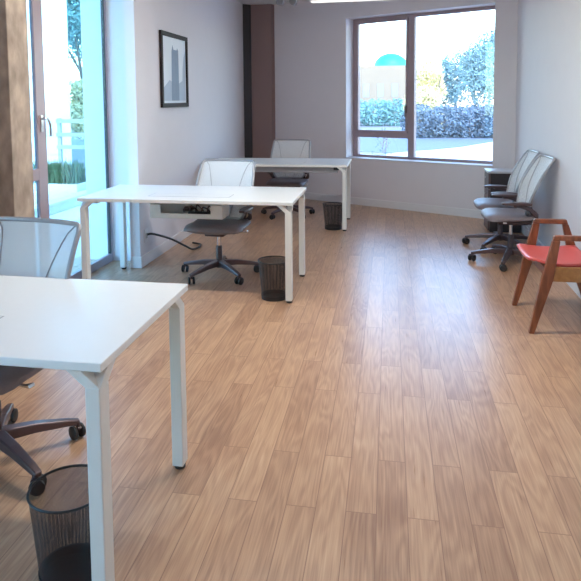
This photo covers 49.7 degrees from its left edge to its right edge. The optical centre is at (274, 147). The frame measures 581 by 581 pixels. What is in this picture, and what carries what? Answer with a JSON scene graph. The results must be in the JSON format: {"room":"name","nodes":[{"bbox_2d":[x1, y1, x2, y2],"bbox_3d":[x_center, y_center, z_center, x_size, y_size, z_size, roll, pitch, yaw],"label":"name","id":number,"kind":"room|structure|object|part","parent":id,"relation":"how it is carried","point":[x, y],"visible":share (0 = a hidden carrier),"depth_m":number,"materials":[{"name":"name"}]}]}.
{"room":"open-plan office","nodes":[
{"label":"open-plan office","id":0,"kind":"room"},
{"bbox_2d":[0,0,34,216],"bbox_3d":[-1.798,-0.240,3.705,0.370,2.880,0.660,0,5,10],"label":"column","id":1,"kind":"structure","parent":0,"point":[16,161],"depth_m":3.84,"materials":[{"name":"wood"}]},
{"bbox_2d":[80,0,244,260],"bbox_3d":[-1.064,-0.566,7.807,0.600,2.880,4.780,0,5,10],"label":"wall","id":2,"kind":"structure","parent":0,"point":[151,144],"depth_m":5.79,"materials":[{"name":"paint"}]},
{"bbox_2d":[144,228,147,242],"bbox_3d":[-1.156,0.788,5.627,0.012,0.120,0.080,0,5,10],"label":"wall outlet","id":3,"kind":"object","parent":2,"relation":"attached to","point":[145,230],"visible":1,"depth_m":5.61,"materials":[{"name":"plastic"}]},
{"bbox_2d":[130,230,191,267],"bbox_3d":[-0.858,0.850,7.508,0.104,0.100,4.074,0,5,10],"label":"baseboard","id":4,"kind":"structure","parent":2,"relation":"attached to","point":[136,262],"depth_m":5.86,"materials":[{"name":"paint"}]},
{"bbox_2d":[159,30,188,107],"bbox_3d":[-1.013,-0.781,6.333,0.026,0.735,0.790,0,5,10],"label":"framed picture","id":5,"kind":"object","parent":2,"relation":"attached to","point":[173,48],"visible":1,"depth_m":6.30,"materials":[{"name":"paper"}]},
{"bbox_2d":[163,35,185,102],"bbox_3d":[-1.020,-0.781,6.334,0.008,0.651,0.706,0,5,10],"label":"print","id":6,"kind":"object","parent":5,"relation":"attached to","point":[174,46],"depth_m":6.33,"materials":[{"name":"paper"}]},
{"bbox_2d":[243,4,252,157],"bbox_3d":[-0.409,-0.699,9.444,0.150,2.880,0.022,-3,5,-31],"label":"trim","id":7,"kind":"structure","parent":2,"relation":"attached to","point":[247,66],"depth_m":9.41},
{"bbox_2d":[251,4,274,186],"bbox_3d":[-0.159,-0.710,9.547,0.345,2.880,0.220,0,5,10],"label":"column corner","id":8,"kind":"structure","parent":0,"point":[262,15],"depth_m":9.42,"materials":[{"name":"paint"}]},
{"bbox_2d":[237,0,305,7],"bbox_3d":[0.268,-1.805,3.377,5.100,0.250,13.800,0,5,10],"label":"ceiling","id":9,"kind":"structure","parent":0,"point":[249,2],"depth_m":9.08,"materials":[{"name":"paint"}]},
{"bbox_2d":[276,0,296,5],"bbox_3d":[0.204,-1.925,7.981,0.380,0.222,0.152,0,5,10],"label":"track light","id":10,"kind":"object","parent":9,"relation":"hanging from","point":[278,2],"visible":1,"depth_m":7.95,"materials":[{"name":"metal"}]},
{"bbox_2d":[309,0,381,2],"bbox_3d":[1.018,-1.934,7.818,1.180,0.195,0.140,0,5,10],"label":"linear light","id":11,"kind":"object","parent":9,"relation":"hanging from","point":[311,1],"visible":1,"depth_m":7.86,"materials":[{"name":"paint"}]},
{"bbox_2d":[0,199,580,580],"bbox_3d":[0.299,1.290,3.617,5.100,0.200,13.800,0,5,10],"label":"floor","id":12,"kind":"structure","parent":0,"point":[399,418],"depth_m":2.86,"materials":[{"name":"brown wood"}]},
{"bbox_2d":[0,216,85,495],"bbox_3d":[-1.155,0.812,2.528,0.691,0.952,0.686,1,5,19],"label":"chair","id":13,"kind":"object","parent":12,"relation":"on","point":[29,246],"visible":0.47,"depth_m":2.70,"materials":[{"name":"plastic"}]},
{"bbox_3d":[-1.154,0.861,2.520,0.501,0.072,0.442,1,5,19],"label":"seat","id":14,"kind":"part","parent":13,"relation":"part of","materials":[{"name":"fabric"}]},
{"bbox_3d":[-0.986,0.896,2.387,0.168,0.026,0.029,2,5,26],"label":"seat lever","id":15,"kind":"part","parent":13,"relation":"part of","materials":[{"name":"silver metal"}]},
{"bbox_3d":[-1.082,0.569,2.711,0.506,0.475,0.235,1,5,19],"label":"backrest","id":16,"kind":"part","parent":13,"relation":"part of","materials":[{"name":"white"}]},
{"bbox_3d":[-1.081,0.569,2.712,0.528,0.498,0.254,1,5,19],"label":"frame","id":17,"kind":"part","parent":13,"relation":"part of","materials":[{"name":"white plastic"}]},
{"bbox_2d":[26,464,91,580],"bbox_3d":[-0.632,1.184,1.938,0.244,0.289,0.244,0,5,10],"label":"waste bin","id":18,"kind":"object","parent":12,"relation":"on","point":[71,562],"visible":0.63,"depth_m":1.90,"materials":[{"name":"black metal"}]},
{"bbox_2d":[0,275,187,580],"bbox_3d":[-1.222,0.936,2.297,1.646,0.741,0.769,0,5,10],"label":"office desk","id":19,"kind":"object","parent":12,"relation":"on","point":[79,327],"visible":1,"depth_m":2.04,"materials":[{"name":"white laminate"}]},
{"bbox_3d":[-0.507,0.996,1.822,0.046,0.644,0.060,0,5,10],"label":"leg","id":20,"kind":"part","parent":19,"relation":"part of","materials":[{"name":"white metal"}]},
{"bbox_3d":[-0.385,0.943,2.493,0.046,0.644,0.060,0,5,10],"label":"leg","id":21,"kind":"part","parent":19,"relation":"part of","materials":[{"name":"white metal"}]},
{"bbox_2d":[147,233,201,249],"bbox_3d":[-0.923,0.875,6.001,0.166,0.286,0.861,1,5,21],"label":"power cable","id":22,"kind":"object","parent":12,"relation":"on","point":[155,234],"visible":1,"depth_m":5.92,"materials":[{"name":"black plastic"}]},
{"bbox_2d":[77,184,305,302],"bbox_3d":[-0.614,0.721,4.991,1.646,0.741,0.769,0,5,10],"label":"office desk","id":23,"kind":"object","parent":12,"relation":"on","point":[166,201],"visible":0.98,"depth_m":4.90,"materials":[{"name":"white laminate"}]},
{"bbox_3d":[-1.450,0.775,4.799,0.046,0.644,0.060,0,5,10],"label":"leg","id":24,"kind":"part","parent":23,"relation":"part of","materials":[{"name":"white metal"}]},
{"bbox_3d":[-1.328,0.721,5.471,0.046,0.644,0.060,0,5,10],"label":"leg","id":25,"kind":"part","parent":23,"relation":"part of","materials":[{"name":"white metal"}]},
{"bbox_2d":[150,203,228,219],"bbox_3d":[-0.700,0.464,5.154,0.610,0.199,0.210,0,5,10],"label":"cable tray","id":26,"kind":"object","parent":23,"relation":"on","point":[157,210],"depth_m":5.10,"materials":[{"name":"white plastic"}]},
{"bbox_3d":[0.100,0.781,4.516,0.046,0.644,0.060,0,5,10],"label":"leg","id":27,"kind":"part","parent":23,"relation":"part of","materials":[{"name":"white metal"}]},
{"bbox_3d":[0.223,0.728,5.188,0.046,0.644,0.060,0,5,10],"label":"leg","id":28,"kind":"part","parent":23,"relation":"part of","materials":[{"name":"white metal"}]},
{"bbox_2d":[181,159,259,284],"bbox_3d":[-0.486,0.594,5.246,0.669,0.952,0.689,1,5,14],"label":"chair","id":29,"kind":"object","parent":12,"relation":"on","point":[212,172],"visible":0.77,"depth_m":5.31,"materials":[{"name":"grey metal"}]},
{"bbox_3d":[-0.476,0.645,5.213,0.501,0.072,0.442,1,5,14],"label":"seat","id":30,"kind":"part","parent":29,"relation":"part of","materials":[{"name":"fabric"}]},
{"bbox_3d":[-0.423,0.353,5.410,0.506,0.475,0.235,1,5,14],"label":"backrest","id":31,"kind":"part","parent":29,"relation":"part of","materials":[{"name":"white"}]},
{"bbox_3d":[-0.423,0.353,5.412,0.528,0.498,0.254,1,5,14],"label":"frame","id":32,"kind":"part","parent":29,"relation":"part of","materials":[{"name":"white plastic"}]},
{"bbox_3d":[-0.229,0.572,5.251,0.080,0.147,0.224,-1,4,-6],"label":"armrest","id":33,"kind":"part","parent":29,"relation":"part of","materials":[{"name":"plastic"}]},
{"bbox_2d":[258,256,285,301],"bbox_3d":[-0.006,0.969,4.641,0.244,0.289,0.244,0,5,10],"label":"waste bin","id":34,"kind":"object","parent":12,"relation":"on","point":[277,294],"visible":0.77,"depth_m":4.57,"materials":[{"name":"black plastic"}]},
{"bbox_2d":[219,158,351,230],"bbox_3d":[0.057,0.525,7.434,1.646,0.741,0.769,0,5,10],"label":"office desk","id":35,"kind":"object","parent":12,"relation":"on","point":[296,165],"visible":0.6,"depth_m":7.08,"materials":[{"name":"white laminate"}]},
{"bbox_3d":[0.771,0.585,6.960,0.046,0.644,0.060,0,5,10],"label":"leg","id":36,"kind":"part","parent":35,"relation":"part of","materials":[{"name":"white metal"}]},
{"bbox_3d":[0.894,0.532,7.631,0.046,0.644,0.060,0,5,10],"label":"leg","id":37,"kind":"part","parent":35,"relation":"part of","materials":[{"name":"white metal"}]},
{"bbox_2d":[261,139,314,219],"bbox_3d":[0.141,0.380,7.928,0.681,0.952,0.677,0,5,13],"label":"chair","id":38,"kind":"object","parent":12,"relation":"on","point":[281,148],"visible":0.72,"depth_m":8.05,"materials":[{"name":"plastic"}]},
{"bbox_3d":[0.155,0.431,7.895,0.501,0.072,0.442,0,5,13],"label":"seat","id":39,"kind":"part","parent":38,"relation":"part of","materials":[{"name":"fabric"}]},
{"bbox_3d":[0.204,0.139,8.093,0.506,0.475,0.235,0,5,13],"label":"backrest","id":40,"kind":"part","parent":38,"relation":"part of","materials":[{"name":"white"}]},
{"bbox_3d":[0.204,0.139,8.095,0.528,0.498,0.254,0,5,13],"label":"frame","id":41,"kind":"part","parent":38,"relation":"part of","materials":[{"name":"white plastic"}]},
{"bbox_2d":[322,202,341,229],"bbox_3d":[0.658,0.772,7.089,0.244,0.289,0.244,0,5,10],"label":"waste bin","id":42,"kind":"object","parent":12,"relation":"on","point":[334,225],"visible":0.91,"depth_m":7.02,"materials":[{"name":"black metal"}]},
{"bbox_2d":[462,149,539,249],"bbox_3d":[2.204,0.498,6.146,0.691,0.952,0.656,0,5,11],"label":"chair","id":43,"kind":"object","parent":12,"relation":"on","point":[530,155],"visible":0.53,"depth_m":6.14,"materials":[{"name":"fabric"}]},
{"bbox_3d":[2.180,0.548,6.125,0.442,0.072,0.501,0,5,11],"label":"seat","id":44,"kind":"part","parent":43,"relation":"part of","materials":[{"name":"fabric"}]},
{"bbox_3d":[2.325,0.463,6.325,0.224,0.147,0.080,2,5,32],"label":"armrest","id":45,"kind":"part","parent":43,"relation":"part of","materials":[{"name":"plastic"}]},
{"bbox_3d":[2.398,0.275,6.060,0.235,0.475,0.506,0,5,11],"label":"backrest","id":46,"kind":"part","parent":43,"relation":"part of","materials":[{"name":"white fabric"}]},
{"bbox_3d":[2.400,0.275,6.059,0.254,0.498,0.528,0,5,11],"label":"frame","id":47,"kind":"part","parent":43,"relation":"part of","materials":[{"name":"white plastic"}]},
{"bbox_2d":[484,168,520,232],"bbox_3d":[2.507,0.575,6.941,0.374,0.668,0.316,0,5,10],"label":"storage cabinet","id":48,"kind":"object","parent":12,"relation":"on","point":[493,176],"visible":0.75,"depth_m":6.81,"materials":[{"name":"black metal"}]},
{"bbox_3d":[2.358,0.666,6.974,0.021,0.444,0.292,0,5,10],"label":"door","id":49,"kind":"part","parent":48,"relation":"part of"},
{"bbox_3d":[2.354,0.355,6.950,0.021,0.168,0.292,0,5,10],"label":"drawer","id":50,"kind":"part","parent":48,"relation":"part of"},
{"bbox_2d":[468,154,555,271],"bbox_3d":[2.075,0.545,5.556,0.693,0.952,0.681,0,4,9],"label":"chair","id":51,"kind":"object","parent":12,"relation":"on","point":[522,213],"visible":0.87,"depth_m":5.52,"materials":[{"name":"plastic"}]},
{"bbox_3d":[2.067,0.594,5.552,0.442,0.072,0.501,0,4,9],"label":"seat","id":52,"kind":"part","parent":51,"relation":"part of","materials":[{"name":"fabric"}]},
{"bbox_3d":[2.205,0.508,5.757,0.224,0.147,0.080,2,5,30],"label":"armrest","id":53,"kind":"part","parent":51,"relation":"part of","materials":[{"name":"plastic"}]},
{"bbox_3d":[2.131,0.544,5.304,0.224,0.147,0.080,-1,5,-11],"label":"armrest","id":54,"kind":"part","parent":51,"relation":"part of","materials":[{"name":"plastic"}]},
{"bbox_3d":[2.286,0.320,5.495,0.235,0.475,0.506,0,4,9],"label":"backrest","id":55,"kind":"part","parent":51,"relation":"part of","materials":[{"name":"white fabric"}]},
{"bbox_3d":[2.288,0.320,5.494,0.254,0.498,0.528,0,4,9],"label":"frame","id":56,"kind":"part","parent":51,"relation":"part of","materials":[{"name":"white plastic"}]},
{"bbox_2d":[512,218,580,333],"bbox_3d":[1.881,0.824,4.106,0.515,0.622,0.574,0,5,10],"label":"armchair","id":57,"kind":"object","parent":12,"relation":"on","point":[557,263],"visible":1,"depth_m":3.95,"materials":[{"name":"orange wood"}]},
{"bbox_3d":[1.760,0.819,4.403,0.170,0.590,0.034,0,5,10],"label":"leg","id":58,"kind":"part","parent":57,"relation":"part of","materials":[{"name":"orange wood"}]},
{"bbox_3d":[1.741,0.762,4.127,0.028,0.055,0.506,0,5,10],"label":"cross rail","id":59,"kind":"part","parent":57,"relation":"part of","materials":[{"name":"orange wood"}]},
{"bbox_3d":[1.663,0.861,3.874,0.170,0.590,0.034,0,5,10],"label":"leg","id":60,"kind":"part","parent":57,"relation":"part of","materials":[{"name":"orange wood"}]},
{"bbox_3d":[1.827,0.702,4.106,0.394,0.051,0.497,0,5,10],"label":"seat","id":61,"kind":"part","parent":57,"relation":"part of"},
{"bbox_3d":[1.910,0.509,4.351,0.226,0.032,0.034,0,5,10],"label":"arm","id":62,"kind":"part","parent":57,"relation":"part of","materials":[{"name":"orange wood"}]},
{"bbox_3d":[1.813,0.551,3.822,0.226,0.032,0.034,0,5,10],"label":"arm","id":63,"kind":"part","parent":57,"relation":"part of","materials":[{"name":"orange wood"}]},
{"bbox_3d":[1.827,0.777,3.837,0.273,0.090,0.026,0,5,10],"label":"rail","id":64,"kind":"part","parent":57,"relation":"part of","materials":[{"name":"brown wood"}]},
{"bbox_3d":[2.087,0.820,4.344,0.195,0.590,0.034,0,5,10],"label":"leg","id":65,"kind":"part","parent":57,"relation":"part of","materials":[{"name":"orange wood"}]},
{"bbox_2d":[251,0,517,209],"bbox_3d":[1.203,-0.659,8.719,4.330,2.880,0.300,3,6,38],"label":"wall","id":66,"kind":"structure","parent":0,"point":[314,41],"depth_m":8.70,"materials":[{"name":"paint"}]},
{"bbox_2d":[304,192,483,218],"bbox_3d":[1.288,0.746,8.571,3.860,0.100,0.014,3,6,38],"label":"baseboard","id":67,"kind":"structure","parent":66,"relation":"attached to","point":[462,212],"depth_m":8.26,"materials":[{"name":"paint"}]},
{"bbox_2d":[346,5,494,166],"bbox_3d":[1.863,-0.787,8.150,2.050,1.930,0.272,3,6,38],"label":"window","id":68,"kind":"structure","parent":66,"relation":"in","point":[411,19],"depth_m":8.32,"materials":[{"name":"metal"}]},
{"bbox_3d":[1.454,-0.972,8.549,0.790,1.525,0.032,3,6,38],"label":"sash","id":69,"kind":"part","parent":68,"relation":"part of","materials":[{"name":"glass"}]},
{"bbox_3d":[1.732,-0.488,8.324,0.020,0.150,0.038,3,6,38],"label":"handle","id":70,"kind":"part","parent":68,"relation":"part of","materials":[{"name":"grey metal"}]},
{"bbox_3d":[1.851,0.172,8.197,2.050,0.012,0.202,3,6,38],"label":"sill","id":71,"kind":"part","parent":68,"relation":"part of","materials":[{"name":"paint"}]},
{"bbox_2d":[515,0,580,249],"bbox_3d":[1.845,-0.152,2.098,0.200,2.880,11.606,0,5,11],"label":"wall","id":72,"kind":"structure","parent":0,"point":[548,84],"depth_m":5.52,"materials":[{"name":"paint"}]},
{"bbox_2d":[521,225,580,298],"bbox_3d":[1.720,1.247,2.058,0.014,0.100,10.862,0,5,11],"label":"baseboard","id":73,"kind":"structure","parent":72,"relation":"attached to","point":[524,229],"depth_m":5.83,"materials":[{"name":"paint"}]},
{"bbox_3d":[-2.391,-0.065,1.518,0.250,2.880,8.530,0,5,10],"label":"wall","id":74,"kind":"structure","parent":0,"visible":0},
{"bbox_2d":[29,0,112,278],"bbox_3d":[-1.609,-0.205,5.032,0.086,2.600,1.325,0,5,10],"label":"door frame","id":75,"kind":"structure","parent":74,"relation":"in","point":[40,173],"depth_m":4.60,"materials":[{"name":"metal"}]},
{"bbox_3d":[-1.675,-0.162,4.587,0.056,0.155,0.077,0,5,10],"label":"handle","id":76,"kind":"part","parent":75,"relation":"part of","materials":[{"name":"metal"}]},
{"label":"outside","id":77,"kind":"structure","parent":0,"visible":0},
{"bbox_2d":[33,107,492,183],"bbox_3d":[8.085,-1.639,44.277,120.000,0.200,150.000,0,5,10],"label":"ground","id":78,"kind":"structure","parent":77,"point":[78,154],"depth_m":27.67,"materials":[{"name":"white concrete"}]},
{"bbox_2d":[26,0,71,163],"bbox_3d":[-9.619,-3.021,17.793,7.000,7.000,4.050,-2,5,-20],"label":"annexe","id":79,"kind":"structure","parent":78,"relation":"on","point":[54,12],"depth_m":17.06,"materials":[{"name":"white paint"}]},
{"bbox_2d":[33,158,85,204],"bbox_3d":[-3.357,0.603,9.845,0.872,0.880,0.572,0,5,10],"label":"planter","id":80,"kind":"object","parent":78,"relation":"on","point":[64,179],"visible":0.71,"depth_m":9.66,"materials":[{"name":"green plant"}]},
{"bbox_2d":[34,190,85,216],"bbox_3d":[-3.138,0.973,8.145,0.190,0.400,3.740,0,5,10],"label":"wall","id":81,"kind":"structure","parent":78,"relation":"on","point":[57,205],"depth_m":8.78,"materials":[{"name":"white paint"}]},
{"bbox_2d":[49,205,80,257],"bbox_3d":[-3.221,1.492,2.440,1.700,0.250,15.400,0,5,10],"label":"terrace","id":82,"kind":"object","parent":78,"relation":"on","point":[73,214],"depth_m":8.30,"materials":[{"name":"white concrete"}]},
{"bbox_2d":[56,118,85,172],"bbox_3d":[-4.556,-0.037,15.146,1.500,1.360,0.120,0,5,10],"label":"fence","id":83,"kind":"object","parent":78,"relation":"on","point":[59,121],"visible":0.31,"depth_m":15.16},
{"bbox_3d":[-5.241,-0.042,15.291,0.080,1.360,0.080,0,5,10],"label":"post","id":84,"kind":"part","parent":83,"relation":"part of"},
{"bbox_3d":[-4.569,-0.647,15.059,1.500,0.090,0.040,0,5,10],"label":"rail","id":85,"kind":"part","parent":83,"relation":"part of","materials":[{"name":"white"}]},
{"bbox_3d":[-4.566,-0.318,15.084,1.500,0.090,0.040,0,5,10],"label":"rail","id":86,"kind":"part","parent":83,"relation":"part of","materials":[{"name":"white"}]},
{"bbox_3d":[-4.563,-0.019,15.108,1.500,0.090,0.040,0,5,10],"label":"rail","id":87,"kind":"part","parent":83,"relation":"part of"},
{"bbox_2d":[66,0,82,79],"bbox_3d":[-7.924,-4.201,25.764,4.532,8.196,4.641,-2,5,-17],"label":"tree","id":88,"kind":"object","parent":78,"relation":"on","point":[73,6],"visible":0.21,"depth_m":24.77,"materials":[{"name":"teal plant"}]},
{"bbox_2d":[69,79,83,139],"bbox_3d":[-6.906,-1.264,22.609,1.752,2.803,1.715,-3,5,-32],"label":"bush","id":89,"kind":"object","parent":78,"relation":"on","point":[76,104],"visible":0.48,"depth_m":22.13,"materials":[{"name":"green plant"}]},
{"bbox_2d":[360,53,405,113],"bbox_3d":[10.524,-6.592,65.335,7.600,6.370,7.050,0,5,10],"label":"building","id":90,"kind":"structure","parent":78,"relation":"on","point":[385,80],"depth_m":61.87,"materials":[{"name":"white plaster"},{"name":"teal roof paint"}]},
{"bbox_2d":[360,98,423,125],"bbox_3d":[6.477,-2.218,40.449,8.038,2.060,3.086,0,5,10],"label":"hedge","id":91,"kind":"object","parent":78,"relation":"on","point":[386,115],"visible":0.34,"depth_m":39.68,"materials":[{"name":"teal plant"}]},
{"bbox_2d":[402,55,447,131],"bbox_3d":[7.421,-2.599,30.790,2.320,3.917,2.820,0,5,10],"label":"bush","id":92,"kind":"object","parent":78,"relation":"on","point":[427,91],"visible":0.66,"depth_m":30.41,"materials":[{"name":"yellow plant"}]},
{"bbox_2d":[399,103,492,137],"bbox_3d":[9.062,-1.112,27.323,7.210,1.817,2.295,0,5,10],"label":"hedge","id":93,"kind":"object","parent":78,"relation":"on","point":[483,122],"visible":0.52,"depth_m":27.23,"materials":[{"name":"green plant"}]},
{"bbox_2d":[426,46,468,111],"bbox_3d":[10.606,-3.747,38.501,2.951,4.954,3.442,4,6,43],"label":"tree","id":94,"kind":"object","parent":78,"relation":"on","point":[453,95],"visible":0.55,"depth_m":37.90,"materials":[{"name":"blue plant"}]},
{"bbox_2d":[453,28,494,124],"bbox_3d":[11.381,-3.568,32.487,4.016,5.515,4.873,0,5,10],"label":"tree","id":95,"kind":"object","parent":78,"relation":"on","point":[478,63],"visible":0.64,"depth_m":31.71,"materials":[{"name":"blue plant"}]},
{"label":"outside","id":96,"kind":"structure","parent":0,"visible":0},
{"bbox_2d":[386,142,492,160],"bbox_3d":[7.671,0.366,16.981,15.000,0.030,18.000,0,5,10],"label":"pavement","id":97,"kind":"structure","parent":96,"point":[484,151],"depth_m":19.64,"materials":[{"name":"white concrete"}]},
{"bbox_2d":[371,128,391,154],"bbox_3d":[2.650,0.050,15.397,0.454,1.106,0.547,-5,6,-44],"label":"sapling","id":98,"kind":"object","parent":97,"relation":"on","point":[379,141],"visible":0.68,"depth_m":15.38,"materials":[{"name":"green plant"}]},
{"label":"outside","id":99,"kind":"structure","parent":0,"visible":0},
{"bbox_2d":[360,134,492,152],"bbox_3d":[5.204,-0.272,25.586,26.482,0.020,10.943,1,5,17],"label":"road","id":100,"kind":"structure","parent":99,"point":[367,144],"depth_m":24.22,"materials":[{"name":"grey asphalt"}]}
]}

